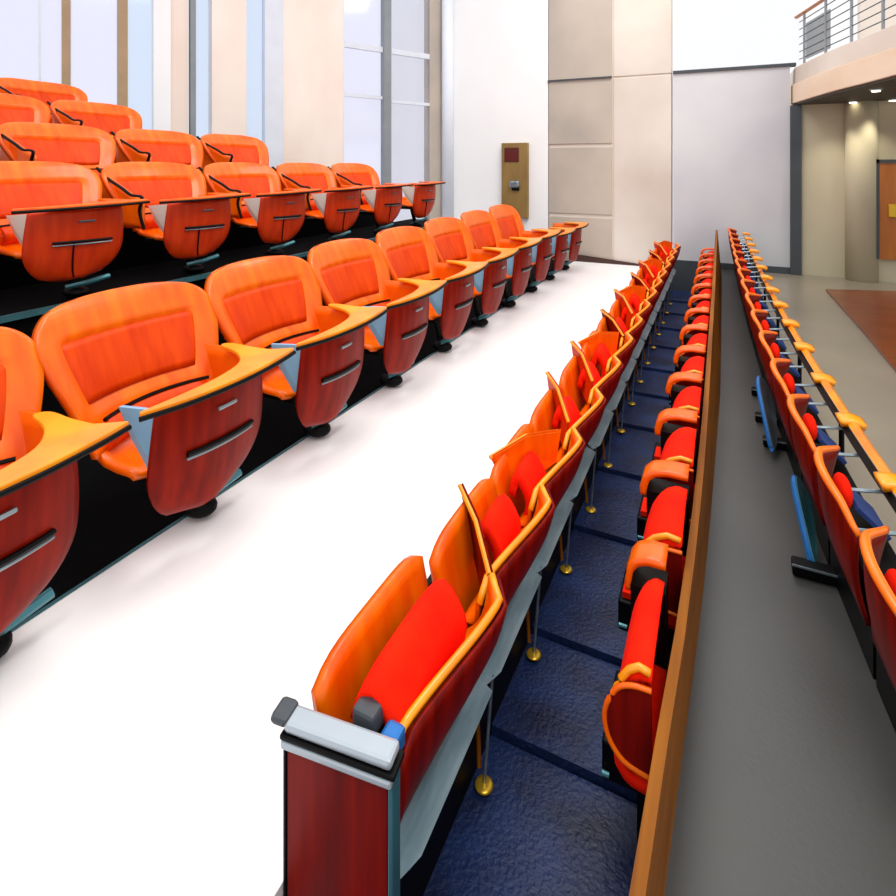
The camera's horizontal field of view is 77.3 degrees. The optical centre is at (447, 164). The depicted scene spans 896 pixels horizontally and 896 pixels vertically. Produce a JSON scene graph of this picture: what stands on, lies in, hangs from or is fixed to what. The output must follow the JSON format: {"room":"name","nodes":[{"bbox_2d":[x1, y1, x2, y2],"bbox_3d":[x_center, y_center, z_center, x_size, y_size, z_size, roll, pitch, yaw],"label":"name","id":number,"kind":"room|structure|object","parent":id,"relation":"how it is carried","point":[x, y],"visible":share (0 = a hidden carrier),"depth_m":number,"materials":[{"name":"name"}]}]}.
{"room":"auditorium","nodes":[
{"label":"auditorium","id":0,"kind":"room"},
{"bbox_2d":[0,210,392,289],"bbox_3d":[-3.370,1.250,5.250,0.850,1.400,9.500,0,0,26],"label":"floor","id":1,"kind":"structure","parent":0,"point":[134,251],"depth_m":5.30,"materials":[{"name":"black carpet"}]},
{"bbox_2d":[0,122,115,182],"bbox_3d":[-3.340,0.088,4.899,0.637,0.924,0.983,0,0,26],"label":"chair","id":2,"kind":"object","parent":1,"relation":"on","point":[91,148],"visible":0.6,"depth_m":4.97,"materials":[{"name":"orange leather"}]},
{"bbox_2d":[110,129,203,172],"bbox_3d":[-2.903,0.088,5.798,0.637,0.924,0.983,0,0,26],"label":"chair","id":3,"kind":"object","parent":1,"relation":"on","point":[132,145],"visible":0.54,"depth_m":5.87,"materials":[{"name":"orange plastic"}]},
{"bbox_2d":[196,134,268,173],"bbox_3d":[-2.466,0.088,6.698,0.637,0.924,0.983,0,0,26],"label":"chair","id":4,"kind":"object","parent":1,"relation":"on","point":[217,148],"visible":0.52,"depth_m":6.77,"materials":[{"name":"orange plastic"}]},
{"bbox_2d":[0,219,427,416],"bbox_3d":[-2.465,1.450,5.144,0.870,1.000,10.100,0,0,26],"label":"floor","id":5,"kind":"structure","parent":0,"point":[14,300],"depth_m":4.73,"materials":[{"name":"black carpet"}]},
{"bbox_2d":[0,161,149,297],"bbox_3d":[-2.788,0.461,3.925,0.923,0.979,0.993,0,0,26],"label":"chair","id":6,"kind":"object","parent":5,"relation":"on","point":[55,219],"visible":1,"depth_m":3.88,"materials":[{"name":"orange plastic"}]},
{"bbox_2d":[95,162,250,272],"bbox_3d":[-2.351,0.461,4.825,0.923,0.979,0.993,0,0,26],"label":"chair","id":7,"kind":"object","parent":5,"relation":"on","point":[180,215],"visible":0.98,"depth_m":4.70,"materials":[{"name":"orange plastic"}]},
{"bbox_2d":[0,227,423,323],"bbox_3d":[-2.063,0.961,4.949,0.035,0.038,10.100,0,0,26],"label":"trim","id":8,"kind":"structure","parent":5,"relation":"attached to","point":[39,311],"depth_m":3.69,"materials":[{"name":"teal metal"}]},
{"bbox_2d":[198,162,321,255],"bbox_3d":[-1.915,0.461,5.724,0.923,0.979,0.993,0,0,26],"label":"chair","id":9,"kind":"object","parent":5,"relation":"on","point":[277,215],"visible":0.91,"depth_m":5.61,"materials":[{"name":"orange plastic"}]},
{"bbox_2d":[272,163,373,241],"bbox_3d":[-1.478,0.461,6.624,0.923,0.979,0.993,0,0,26],"label":"chair","id":10,"kind":"object","parent":5,"relation":"on","point":[338,208],"visible":0.89,"depth_m":6.49,"materials":[{"name":"orange plastic"}]},
{"bbox_2d":[328,163,413,233],"bbox_3d":[-1.041,0.461,7.524,0.923,0.979,0.993,0,0,26],"label":"chair","id":11,"kind":"object","parent":5,"relation":"on","point":[384,202],"visible":0.88,"depth_m":7.39,"materials":[{"name":"orange plastic"}]},
{"bbox_2d":[401,181,445,226],"bbox_3d":[-0.476,0.601,8.392,0.637,0.697,0.888,0,0,26],"label":"chair","id":12,"kind":"object","parent":5,"relation":"on","point":[419,198],"visible":0.94,"depth_m":8.20,"materials":[{"name":"orange wood"}]},
{"bbox_2d":[171,0,342,167],"bbox_3d":[-3.020,-1.100,9.122,2.806,6.000,0.200,0,0,-38],"label":"wall","id":13,"kind":"structure","parent":0,"point":[312,29],"depth_m":9.31,"materials":[{"name":"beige paint"}]},
{"bbox_2d":[152,0,170,130],"bbox_3d":[-4.153,-1.100,8.113,0.223,6.000,0.130,0,0,-38],"label":"trim","id":14,"kind":"structure","parent":13,"relation":"attached to","point":[161,9],"depth_m":8.06,"materials":[{"name":"white paint"}]},
{"bbox_2d":[189,0,195,136],"bbox_3d":[-3.825,-1.100,8.374,0.070,6.000,0.130,0,0,-38],"label":"trim","id":15,"kind":"structure","parent":13,"relation":"attached to","point":[192,3],"depth_m":8.32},
{"bbox_2d":[262,0,282,167],"bbox_3d":[-2.860,-1.100,9.140,0.300,6.000,0.130,0,0,-38],"label":"trim","id":16,"kind":"structure","parent":13,"relation":"attached to","point":[272,10],"depth_m":9.08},
{"bbox_2d":[343,0,390,184],"bbox_3d":[-1.484,-1.100,10.233,0.982,6.000,0.130,0,0,-38],"label":"window frame","id":17,"kind":"structure","parent":13,"relation":"in","point":[351,45],"depth_m":10.42,"materials":[{"name":"white metal"}]},
{"bbox_3d":[-4.402,-1.100,7.966,0.178,6.000,0.321,0,0,26],"label":"window","id":18,"kind":"structure","parent":13,"relation":"in","visible":0},
{"bbox_2d":[62,0,127,106],"bbox_3d":[-4.790,-1.100,7.607,0.750,6.000,0.130,0,0,-38],"label":"trim","id":19,"kind":"structure","parent":18,"relation":"attached to","point":[70,0],"depth_m":7.73,"materials":[{"name":"brown wood"}]},
{"bbox_2d":[0,260,638,895],"bbox_3d":[-0.353,1.850,5.007,3.090,0.200,11.700,0,0,26],"label":"floor","id":20,"kind":"structure","parent":0,"point":[141,752],"depth_m":2.18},
{"bbox_2d":[0,326,131,657],"bbox_3d":[-1.754,1.200,1.889,0.920,1.100,0.946,0,0,26],"label":"chair","id":21,"kind":"object","parent":20,"relation":"on","point":[40,452],"visible":1,"depth_m":1.97,"materials":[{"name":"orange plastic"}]},
{"bbox_2d":[31,282,295,517],"bbox_3d":[-1.356,1.193,2.708,0.921,1.113,0.950,0,0,26],"label":"chair","id":22,"kind":"object","parent":20,"relation":"on","point":[148,356],"visible":0.98,"depth_m":2.63,"materials":[{"name":"wood"}]},
{"bbox_2d":[11,264,568,631],"bbox_3d":[-0.339,1.757,4.778,0.015,0.026,11.300,0,0,26],"label":"trim","id":23,"kind":"structure","parent":20,"relation":"attached to","point":[64,595],"depth_m":2.69,"materials":[{"name":"teal metal"}]},
{"bbox_2d":[204,255,388,436],"bbox_3d":[-0.959,1.187,3.526,0.921,1.126,0.954,0,0,26],"label":"chair","id":24,"kind":"object","parent":20,"relation":"on","point":[267,302],"visible":0.91,"depth_m":3.48,"materials":[{"name":"wood"}]},
{"bbox_2d":[307,238,447,386],"bbox_3d":[-0.561,1.180,4.345,0.921,1.140,0.957,0,0,26],"label":"chair","id":25,"kind":"object","parent":20,"relation":"on","point":[350,271],"visible":0.88,"depth_m":4.33,"materials":[{"name":"wood"}]},
{"bbox_2d":[375,226,488,351],"bbox_3d":[-0.164,1.174,5.163,0.921,1.153,0.961,0,0,26],"label":"chair","id":26,"kind":"object","parent":20,"relation":"on","point":[410,252],"visible":0.86,"depth_m":5.17,"materials":[{"name":"orange plastic"}]},
{"bbox_2d":[424,217,519,326],"bbox_3d":[0.234,1.167,5.982,0.921,1.166,0.965,0,0,26],"label":"chair","id":27,"kind":"object","parent":20,"relation":"on","point":[452,240],"visible":0.76,"depth_m":6.01,"materials":[{"name":"orange plastic"}]},
{"bbox_2d":[460,210,542,306],"bbox_3d":[0.631,1.160,6.801,0.922,1.179,0.969,0,0,26],"label":"chair","id":28,"kind":"object","parent":20,"relation":"on","point":[482,226],"visible":0.77,"depth_m":6.83,"materials":[{"name":"orange plastic"}]},
{"bbox_2d":[489,204,560,291],"bbox_3d":[1.029,1.154,7.619,0.922,1.192,0.972,0,0,26],"label":"chair","id":29,"kind":"object","parent":20,"relation":"on","point":[510,224],"visible":0.72,"depth_m":7.65,"materials":[{"name":"orange plastic"}]},
{"bbox_2d":[537,227,575,279],"bbox_3d":[1.553,1.358,8.405,0.637,0.784,0.846,0,0,26],"label":"chair","id":30,"kind":"object","parent":20,"relation":"on","point":[560,248],"visible":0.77,"depth_m":8.18,"materials":[{"name":"red wood"}]},
{"bbox_2d":[553,222,588,269],"bbox_3d":[1.951,1.358,9.224,0.637,0.784,0.846,0,0,26],"label":"chair","id":31,"kind":"object","parent":20,"relation":"on","point":[574,241],"visible":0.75,"depth_m":9.05,"materials":[{"name":"red wood"}]},
{"bbox_2d":[424,0,440,219],"bbox_3d":[-0.311,-1.100,11.273,0.276,6.000,0.200,0,0,-38],"label":"wall","id":32,"kind":"structure","parent":0,"point":[432,8],"depth_m":11.19,"materials":[{"name":"beige paint"}]},
{"bbox_2d":[391,48,429,105],"bbox_3d":[-0.749,-1.100,10.849,0.936,6.000,0.080,0,0,-38],"label":"window frame","id":33,"kind":"structure","parent":32,"relation":"in","point":[398,52],"depth_m":10.84,"materials":[{"name":"white metal"}]},
{"bbox_2d":[442,0,453,217],"bbox_3d":[-0.006,-1.100,11.234,0.240,6.000,0.240,0,0,26],"label":"column","id":34,"kind":"structure","parent":0,"point":[447,5],"depth_m":11.13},
{"bbox_2d":[423,290,691,895],"bbox_3d":[1.433,2.109,4.140,0.860,0.042,11.700,0,0,26],"label":"floor","id":35,"kind":"structure","parent":0,"point":[550,823],"depth_m":2.06,"materials":[{"name":"carpet"}]},
{"bbox_2d":[271,696,404,895],"bbox_3d":[-0.270,1.720,1.339,0.335,0.760,0.067,0,0,18],"label":"end panel","id":36,"kind":"object","parent":35,"relation":"on","point":[341,779],"visible":1,"depth_m":1.32,"materials":[{"name":"red wood"}]},
{"bbox_2d":[353,696,404,749],"bbox_3d":[-0.164,1.515,1.391,0.130,0.350,0.080,0,0,26],"label":"bracket","id":37,"kind":"object","parent":35,"relation":"on","point":[367,712],"visible":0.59,"depth_m":1.37,"materials":[{"name":"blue plastic"}]},
{"bbox_2d":[311,555,506,878],"bbox_3d":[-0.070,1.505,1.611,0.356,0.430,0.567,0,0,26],"label":"seat","id":38,"kind":"object","parent":35,"relation":"on","point":[411,648],"visible":0.88,"depth_m":1.54,"materials":[{"name":"red fabric"}]},
{"bbox_2d":[350,579,466,740],"bbox_3d":[-0.091,1.418,1.590,0.137,0.256,0.440,0,0,26],"label":"cushion","id":39,"kind":"object","parent":38,"relation":"on","point":[435,626],"depth_m":1.53,"materials":[{"name":"red fabric"}]},
{"bbox_2d":[429,478,555,795],"bbox_3d":[0.183,1.673,2.111,0.338,0.850,0.567,0,0,26],"label":"seat","id":40,"kind":"object","parent":35,"relation":"on","point":[484,536],"visible":0.83,"depth_m":2.06,"materials":[{"name":"red fabric"}]},
{"bbox_2d":[481,494,520,562],"bbox_3d":[0.199,1.452,2.197,0.110,0.243,0.242,0,0,26],"label":"cushion","id":41,"kind":"object","parent":40,"relation":"on","point":[501,524],"depth_m":2.16,"materials":[{"name":"red fabric"}]},
{"bbox_2d":[400,292,666,895],"bbox_3d":[1.691,1.903,5.421,0.165,0.435,8.970,0,0,26],"label":"support beam","id":42,"kind":"structure","parent":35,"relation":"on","point":[414,882],"depth_m":2.04,"materials":[{"name":"grey metal"}]},
{"bbox_2d":[489,423,585,660],"bbox_3d":[0.427,1.678,2.615,0.340,0.840,0.567,0,0,26],"label":"seat","id":43,"kind":"object","parent":35,"relation":"on","point":[518,471],"visible":0.79,"depth_m":2.55,"materials":[{"name":"wood"}]},
{"bbox_2d":[508,451,545,519],"bbox_3d":[0.365,1.452,2.539,0.110,0.243,0.242,0,0,26],"label":"cushion","id":44,"kind":"object","parent":43,"relation":"on","point":[527,470],"depth_m":2.50,"materials":[{"name":"red fabric"}]},
{"bbox_2d":[530,371,606,573],"bbox_3d":[0.670,1.663,3.118,0.361,0.870,0.571,0,0,26],"label":"seat","id":45,"kind":"object","parent":35,"relation":"on","point":[553,411],"visible":0.7,"depth_m":3.07,"materials":[{"name":"wood"}]},
{"bbox_2d":[551,396,579,452],"bbox_3d":[0.671,1.452,3.169,0.110,0.243,0.242,0,0,26],"label":"cushion","id":46,"kind":"object","parent":45,"relation":"on","point":[557,414],"depth_m":3.13,"materials":[{"name":"red fabric"}]},
{"bbox_2d":[559,341,623,512],"bbox_3d":[0.926,1.649,3.617,0.361,0.898,0.571,0,0,26],"label":"seat","id":47,"kind":"object","parent":35,"relation":"on","point":[579,378],"visible":0.64,"depth_m":3.57,"materials":[{"name":"wood"}]},
{"bbox_2d":[577,361,600,407],"bbox_3d":[0.926,1.431,3.667,0.110,0.251,0.242,0,0,26],"label":"cushion","id":48,"kind":"object","parent":47,"relation":"on","point":[582,374],"depth_m":3.62,"materials":[{"name":"red fabric"}]},
{"bbox_2d":[578,330,635,467],"bbox_3d":[1.175,1.661,4.120,0.340,0.874,0.567,0,0,26],"label":"seat","id":49,"kind":"object","parent":35,"relation":"on","point":[598,348],"visible":0.65,"depth_m":4.06,"materials":[{"name":"red fabric"}]},
{"bbox_2d":[592,343,610,377],"bbox_3d":[1.112,1.426,4.044,0.110,0.253,0.242,0,0,26],"label":"cushion","id":50,"kind":"object","parent":49,"relation":"on","point":[601,355],"depth_m":3.97,"materials":[{"name":"red fabric"}]},
{"bbox_2d":[597,309,644,432],"bbox_3d":[1.423,1.653,4.622,0.338,0.891,0.568,0,0,26],"label":"seat","id":51,"kind":"object","parent":35,"relation":"on","point":[607,323],"visible":0.56,"depth_m":4.57,"materials":[{"name":"red fabric"}]},
{"bbox_2d":[610,289,651,405],"bbox_3d":[1.668,1.639,5.124,0.361,0.919,0.571,0,0,26],"label":"seat","id":52,"kind":"object","parent":35,"relation":"on","point":[621,308],"visible":0.59,"depth_m":5.08,"materials":[{"name":"red fabric"}]},
{"bbox_2d":[621,305,635,329],"bbox_3d":[1.668,1.416,5.175,0.110,0.257,0.242,0,0,26],"label":"cushion","id":53,"kind":"object","parent":52,"relation":"on","point":[624,308],"depth_m":5.08,"materials":[{"name":"red fabric"}]},
{"bbox_2d":[602,540,667,843],"bbox_3d":[0.563,1.700,1.710,0.172,0.800,0.542,0,0,26],"label":"padded seat","id":54,"kind":"object","parent":35,"relation":"on","point":[631,710],"visible":0.94,"depth_m":1.58,"materials":[{"name":"red fabric"}]},
{"bbox_2d":[614,578,665,794],"bbox_3d":[0.568,1.485,1.647,0.109,0.331,0.380,0,0,26],"label":"cushion","id":55,"kind":"object","parent":54,"relation":"on","point":[643,662],"depth_m":1.62,"materials":[{"name":"red fabric"}]},
{"bbox_2d":[619,285,658,382],"bbox_3d":[1.917,1.651,5.627,0.340,0.894,0.568,0,0,26],"label":"seat","id":56,"kind":"object","parent":35,"relation":"on","point":[635,294],"visible":0.56,"depth_m":5.59,"materials":[{"name":"red fabric"}]},
{"bbox_2d":[629,293,640,313],"bbox_3d":[1.855,1.411,5.551,0.110,0.259,0.242,0,0,26],"label":"cushion","id":57,"kind":"object","parent":56,"relation":"on","point":[634,300],"depth_m":5.47,"materials":[{"name":"red fabric"}]},
{"bbox_2d":[629,272,663,363],"bbox_3d":[2.165,1.642,6.129,0.338,0.911,0.568,0,0,26],"label":"seat","id":58,"kind":"object","parent":35,"relation":"on","point":[636,280],"visible":0.49,"depth_m":6.08,"materials":[{"name":"red fabric"}]},
{"bbox_2d":[637,260,667,348],"bbox_3d":[2.410,1.628,6.631,0.361,0.940,0.571,0,0,26],"label":"seat","id":59,"kind":"object","parent":35,"relation":"on","point":[644,272],"visible":0.54,"depth_m":6.59,"materials":[{"name":"red fabric"}]},
{"bbox_2d":[618,460,688,666],"bbox_3d":[0.819,1.700,2.241,0.259,0.800,0.542,0,0,26],"label":"padded seat","id":60,"kind":"object","parent":35,"relation":"on","point":[667,522],"visible":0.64,"depth_m":2.23,"materials":[{"name":"red fabric"}]},
{"bbox_2d":[643,486,687,629],"bbox_3d":[0.838,1.485,2.172,0.164,0.331,0.380,0,0,26],"label":"cushion","id":61,"kind":"object","parent":60,"relation":"on","point":[667,510],"depth_m":2.09,"materials":[{"name":"red fabric"}]},
{"bbox_2d":[643,258,671,334],"bbox_3d":[2.659,1.641,7.134,0.340,0.914,0.568,0,0,26],"label":"seat","id":62,"kind":"object","parent":35,"relation":"on","point":[655,265],"visible":0.4,"depth_m":7.11,"materials":[{"name":"red fabric"}]},
{"bbox_2d":[653,241,677,313],"bbox_3d":[3.152,1.617,8.139,0.361,0.960,0.571,0,0,26],"label":"seat","id":63,"kind":"object","parent":35,"relation":"on","point":[659,249],"visible":0.48,"depth_m":8.11,"materials":[{"name":"red fabric"}]},
{"bbox_2d":[637,408,697,540],"bbox_3d":[1.082,1.700,2.769,0.274,0.800,0.542,0,0,26],"label":"padded seat","id":64,"kind":"object","parent":35,"relation":"on","point":[678,442],"visible":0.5,"depth_m":2.79,"materials":[{"name":"red fabric"}]},
{"bbox_2d":[660,427,696,530],"bbox_3d":[1.103,1.485,2.699,0.174,0.331,0.380,0,0,26],"label":"cushion","id":65,"kind":"object","parent":64,"relation":"on","point":[680,445],"depth_m":2.66,"materials":[{"name":"red fabric"}]},
{"bbox_2d":[652,372,701,464],"bbox_3d":[1.345,1.700,3.297,0.276,0.800,0.542,0,0,26],"label":"padded seat","id":66,"kind":"object","parent":35,"relation":"on","point":[684,397],"visible":0.36,"depth_m":3.34,"materials":[{"name":"red fabric"}]},
{"bbox_2d":[672,386,700,464],"bbox_3d":[1.367,1.485,3.227,0.175,0.331,0.380,0,0,26],"label":"cushion","id":67,"kind":"object","parent":66,"relation":"on","point":[689,398],"depth_m":3.18,"materials":[{"name":"red fabric"}]},
{"bbox_2d":[664,345,704,412],"bbox_3d":[1.607,1.700,3.826,0.276,0.800,0.542,0,0,26],"label":"padded seat","id":68,"kind":"object","parent":35,"relation":"on","point":[696,364],"visible":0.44,"depth_m":3.87,"materials":[{"name":"red fabric"}]},
{"bbox_2d":[680,356,703,399],"bbox_3d":[1.629,1.485,3.756,0.175,0.331,0.380,0,0,26],"label":"cushion","id":69,"kind":"object","parent":68,"relation":"on","point":[695,364],"depth_m":3.70,"materials":[{"name":"red fabric"}]},
{"bbox_2d":[669,324,706,404],"bbox_3d":[1.868,1.700,4.355,0.276,0.800,0.542,0,0,26],"label":"padded seat","id":70,"kind":"object","parent":35,"relation":"on","point":[700,339],"visible":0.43,"depth_m":4.38,"materials":[{"name":"red fabric"}]},
{"bbox_2d":[687,333,706,349],"bbox_3d":[1.890,1.485,4.285,0.175,0.331,0.380,0,0,26],"label":"cushion","id":71,"kind":"object","parent":70,"relation":"on","point":[700,339],"depth_m":4.28,"materials":[{"name":"red fabric"}]},
{"bbox_2d":[675,308,708,371],"bbox_3d":[2.129,1.700,4.884,0.276,0.800,0.542,0,0,26],"label":"padded seat","id":72,"kind":"object","parent":35,"relation":"on","point":[703,319],"visible":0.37,"depth_m":4.91,"materials":[{"name":"red fabric"}]},
{"bbox_2d":[680,294,710,345],"bbox_3d":[2.391,1.700,5.413,0.276,0.800,0.542,0,0,26],"label":"padded seat","id":73,"kind":"object","parent":35,"relation":"on","point":[704,304],"visible":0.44,"depth_m":5.49,"materials":[{"name":"red fabric"}]},
{"bbox_2d":[549,0,672,263],"bbox_3d":[2.886,-0.950,10.077,2.133,6.300,0.250,0,0,26],"label":"stone wall","id":74,"kind":"structure","parent":0,"point":[643,29],"depth_m":9.91,"materials":[{"name":"stone"}]},
{"bbox_2d":[441,0,844,277],"bbox_3d":[2.968,-0.950,10.081,6.931,6.300,0.370,0,0,26],"label":"wall","id":75,"kind":"structure","parent":0,"point":[731,128],"depth_m":9.32,"materials":[{"name":"paint"}]},
{"bbox_2d":[502,143,528,217],"bbox_3d":[1.263,0.290,10.631,0.522,1.421,0.168,0,0,26],"label":"control panel","id":76,"kind":"object","parent":75,"relation":"attached to","point":[515,156],"visible":0.94,"depth_m":10.59,"materials":[{"name":"wood"}]},
{"bbox_2d":[575,254,789,291],"bbox_3d":[3.814,1.875,9.470,3.381,0.550,0.050,0,0,26],"label":"baseboard","id":77,"kind":"structure","parent":75,"relation":"attached to","point":[683,279],"depth_m":9.38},
{"bbox_2d":[673,63,795,73],"bbox_3d":[4.628,-1.565,9.131,1.780,0.050,0.130,0,0,26],"label":"trim","id":78,"kind":"structure","parent":75,"relation":"attached to","point":[781,64],"depth_m":9.04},
{"bbox_2d":[790,105,801,275],"bbox_3d":[5.433,0.490,8.767,0.146,2.820,0.280,0,0,26],"label":"trim","id":79,"kind":"structure","parent":75,"relation":"attached to","point":[795,110],"depth_m":8.64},
{"bbox_2d":[664,269,895,895],"bbox_3d":[6.453,1.885,3.369,9.334,0.430,14.700,0,0,26],"label":"floor","id":80,"kind":"structure","parent":0,"point":[787,786],"depth_m":1.86,"materials":[{"name":"grey concrete"}]},
{"bbox_2d":[735,258,767,324],"bbox_3d":[3.346,1.374,6.181,0.325,0.652,0.550,0,0,25],"label":"seat","id":81,"kind":"object","parent":80,"relation":"on","point":[740,263],"visible":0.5,"depth_m":6.18,"materials":[{"name":"red wood"}]},
{"bbox_2d":[737,268,772,336],"bbox_3d":[3.112,1.380,5.673,0.325,0.639,0.550,0,0,25],"label":"seat","id":82,"kind":"object","parent":80,"relation":"on","point":[743,273],"visible":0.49,"depth_m":5.67,"materials":[{"name":"red wood"}]},
{"bbox_2d":[741,279,779,357],"bbox_3d":[2.879,1.387,5.164,0.325,0.627,0.550,0,0,24],"label":"seat","id":83,"kind":"object","parent":80,"relation":"on","point":[747,285],"visible":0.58,"depth_m":5.17,"materials":[{"name":"red wood"}]},
{"bbox_2d":[756,376,776,451],"bbox_3d":[1.962,1.520,3.445,0.106,0.285,0.478,0,0,26],"label":"board","id":84,"kind":"object","parent":80,"relation":"on","point":[765,397],"visible":1,"depth_m":3.44,"materials":[{"name":"blue"}]},
{"bbox_2d":[745,292,788,376],"bbox_3d":[2.648,1.393,4.654,0.325,0.614,0.550,0,0,24],"label":"seat","id":85,"kind":"object","parent":80,"relation":"on","point":[752,299],"visible":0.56,"depth_m":4.65,"materials":[{"name":"red wood"}]},
{"bbox_2d":[750,309,799,389],"bbox_3d":[2.421,1.399,4.143,0.325,0.601,0.550,0,0,24],"label":"seat","id":86,"kind":"object","parent":80,"relation":"on","point":[759,317],"visible":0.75,"depth_m":4.14,"materials":[{"name":"red wood"}]},
{"bbox_2d":[758,330,814,437],"bbox_3d":[2.196,1.406,3.630,0.325,0.589,0.550,0,0,23],"label":"seat","id":87,"kind":"object","parent":80,"relation":"on","point":[770,350],"visible":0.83,"depth_m":3.61,"materials":[{"name":"red wood"}]},
{"bbox_2d":[770,358,835,480],"bbox_3d":[1.976,1.412,3.116,0.325,0.576,0.550,0,0,23],"label":"seat","id":88,"kind":"object","parent":80,"relation":"on","point":[784,385],"visible":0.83,"depth_m":3.10,"materials":[{"name":"red wood"}]},
{"bbox_2d":[783,373,794,393],"bbox_3d":[1.938,1.250,3.186,0.060,0.120,0.150,0,0,23],"label":"cushion","id":89,"kind":"object","parent":88,"relation":"on","point":[788,379],"depth_m":3.14,"materials":[{"name":"red fabric"}]},
{"bbox_2d":[791,555,837,586],"bbox_3d":[1.510,1.674,2.310,0.163,0.052,0.075,0,0,26],"label":"bar","id":90,"kind":"object","parent":80,"relation":"on","point":[816,571],"visible":0.89,"depth_m":2.29,"materials":[{"name":"black plastic"}]},
{"bbox_2d":[791,475,817,561],"bbox_3d":[1.581,1.568,2.483,0.084,0.214,0.353,0,0,26],"label":"board","id":91,"kind":"object","parent":90,"relation":"on","point":[802,501],"visible":0.98,"depth_m":2.48,"materials":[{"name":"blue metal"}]},
{"bbox_2d":[744,240,895,512],"bbox_3d":[2.919,1.439,4.923,0.156,0.522,8.420,0,0,24],"label":"rail","id":92,"kind":"object","parent":80,"relation":"on","point":[860,435],"visible":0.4,"depth_m":2.83,"materials":[{"name":"orange wood"}]},
{"bbox_2d":[787,394,867,564],"bbox_3d":[1.761,1.412,2.599,0.325,0.576,0.550,0,0,22],"label":"seat","id":93,"kind":"object","parent":80,"relation":"on","point":[804,428],"visible":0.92,"depth_m":2.56,"materials":[{"name":"red wood"}]},
{"bbox_2d":[802,413,817,440],"bbox_3d":[1.722,1.250,2.669,0.060,0.120,0.150,0,0,22],"label":"cushion","id":94,"kind":"object","parent":93,"relation":"on","point":[808,419],"depth_m":2.63,"materials":[{"name":"red fabric"}]},
{"bbox_2d":[813,445,895,679],"bbox_3d":[1.552,1.412,2.079,0.325,0.576,0.550,0,0,22],"label":"seat","id":95,"kind":"object","parent":80,"relation":"on","point":[845,522],"visible":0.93,"depth_m":2.03,"materials":[{"name":"red wood"}]},
{"bbox_2d":[832,472,852,508],"bbox_3d":[1.513,1.250,2.149,0.060,0.120,0.150,0,0,22],"label":"cushion","id":96,"kind":"object","parent":95,"relation":"on","point":[839,479],"depth_m":2.11,"materials":[{"name":"red fabric"}]},
{"bbox_2d":[845,100,878,282],"bbox_3d":[6.103,0.250,8.264,0.400,3.000,0.400,0,0,26],"label":"round column","id":97,"kind":"structure","parent":80,"relation":"on","point":[861,117],"depth_m":8.11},
{"bbox_2d":[859,525,895,732],"bbox_3d":[1.351,1.412,1.557,0.325,0.576,0.550,0,0,21],"label":"seat","id":98,"kind":"object","parent":80,"relation":"on","point":[880,590],"visible":1,"depth_m":1.62,"materials":[{"name":"red wood"}]},
{"bbox_2d":[884,569,895,595],"bbox_3d":[1.310,1.250,1.626,0.060,0.120,0.150,0,0,21],"label":"cushion","id":99,"kind":"object","parent":98,"relation":"on","point":[890,576],"depth_m":1.63,"materials":[{"name":"red fabric"}]},
{"bbox_2d":[790,47,895,105],"bbox_3d":[6.905,-1.110,5.073,5.950,0.300,6.640,0,0,26],"label":"wall","id":100,"kind":"structure","parent":0,"point":[882,65],"depth_m":6.93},
{"bbox_2d":[790,24,895,86],"bbox_3d":[6.932,-1.393,5.060,5.950,0.255,6.640,0,0,26],"label":"wall","id":101,"kind":"structure","parent":0,"point":[882,40],"depth_m":6.96,"materials":[{"name":"paint"}]},
{"bbox_2d":[794,0,895,62],"bbox_3d":[4.814,-1.931,5.766,0.070,0.821,6.232,0,0,12],"label":"balcony railing","id":102,"kind":"object","parent":101,"relation":"on","point":[816,35],"visible":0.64,"depth_m":7.90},
{"bbox_2d":[792,76,895,105],"bbox_3d":[6.932,-0.945,5.060,5.950,0.030,6.640,0,0,26],"label":"ceiling","id":103,"kind":"structure","parent":0,"point":[860,92],"depth_m":7.39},
{"bbox_2d":[857,0,895,39],"bbox_3d":[8.097,-2.810,7.629,4.100,2.580,0.200,0,0,26],"label":"wall","id":104,"kind":"structure","parent":0,"point":[875,9],"depth_m":8.37,"materials":[{"name":"beige paint"}]},
{"bbox_2d":[879,101,895,282],"bbox_3d":[7.840,0.250,7.504,3.452,3.100,0.250,0,0,26],"label":"wall","id":105,"kind":"structure","parent":0,"point":[887,110],"depth_m":8.09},
{"bbox_2d":[876,159,895,259],"bbox_3d":[6.631,0.638,7.891,1.000,1.434,0.090,0,0,26],"label":"door","id":106,"kind":"structure","parent":105,"relation":"in","point":[885,168],"depth_m":8.04,"materials":[{"name":"brown wood"}]},
{"bbox_3d":[1.473,2.175,4.120,0.990,0.090,11.700,0,0,26],"label":"floor","id":107,"kind":"structure","parent":0,"visible":0},
{"bbox_2d":[629,230,721,895],"bbox_3d":[1.772,1.561,3.863,0.174,1.138,10.505,0,0,27],"label":"wall","id":108,"kind":"structure","parent":107,"relation":"on","point":[649,876],"depth_m":1.67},
{"bbox_3d":[-5.491,0.925,4.946,1.000,2.050,7.100,0,0,26],"label":"floor","id":109,"kind":"structure","parent":0,"visible":0},
{"bbox_2d":[0,78,87,122],"bbox_3d":[-4.564,-0.540,6.383,0.637,0.880,0.983,0,0,26],"label":"chair","id":110,"kind":"object","parent":109,"relation":"on","point":[42,91],"visible":0.43,"depth_m":6.48,"materials":[{"name":"orange plastic"}]},
{"bbox_3d":[-4.309,1.075,5.261,0.850,1.750,8.700,0,0,26],"label":"floor","id":111,"kind":"structure","parent":0,"visible":0},
{"bbox_2d":[0,93,49,124],"bbox_3d":[-4.189,-0.251,5.211,0.637,0.902,0.983,0,0,26],"label":"chair","id":112,"kind":"object","parent":111,"relation":"on","point":[13,108],"visible":0.39,"depth_m":5.51,"materials":[{"name":"orange plastic"}]},
{"bbox_2d":[46,100,141,157],"bbox_3d":[-3.752,-0.251,6.111,0.637,0.902,0.983,0,0,26],"label":"chair","id":113,"kind":"object","parent":111,"relation":"on","point":[108,118],"visible":0.46,"depth_m":6.19,"materials":[{"name":"orange plastic"}]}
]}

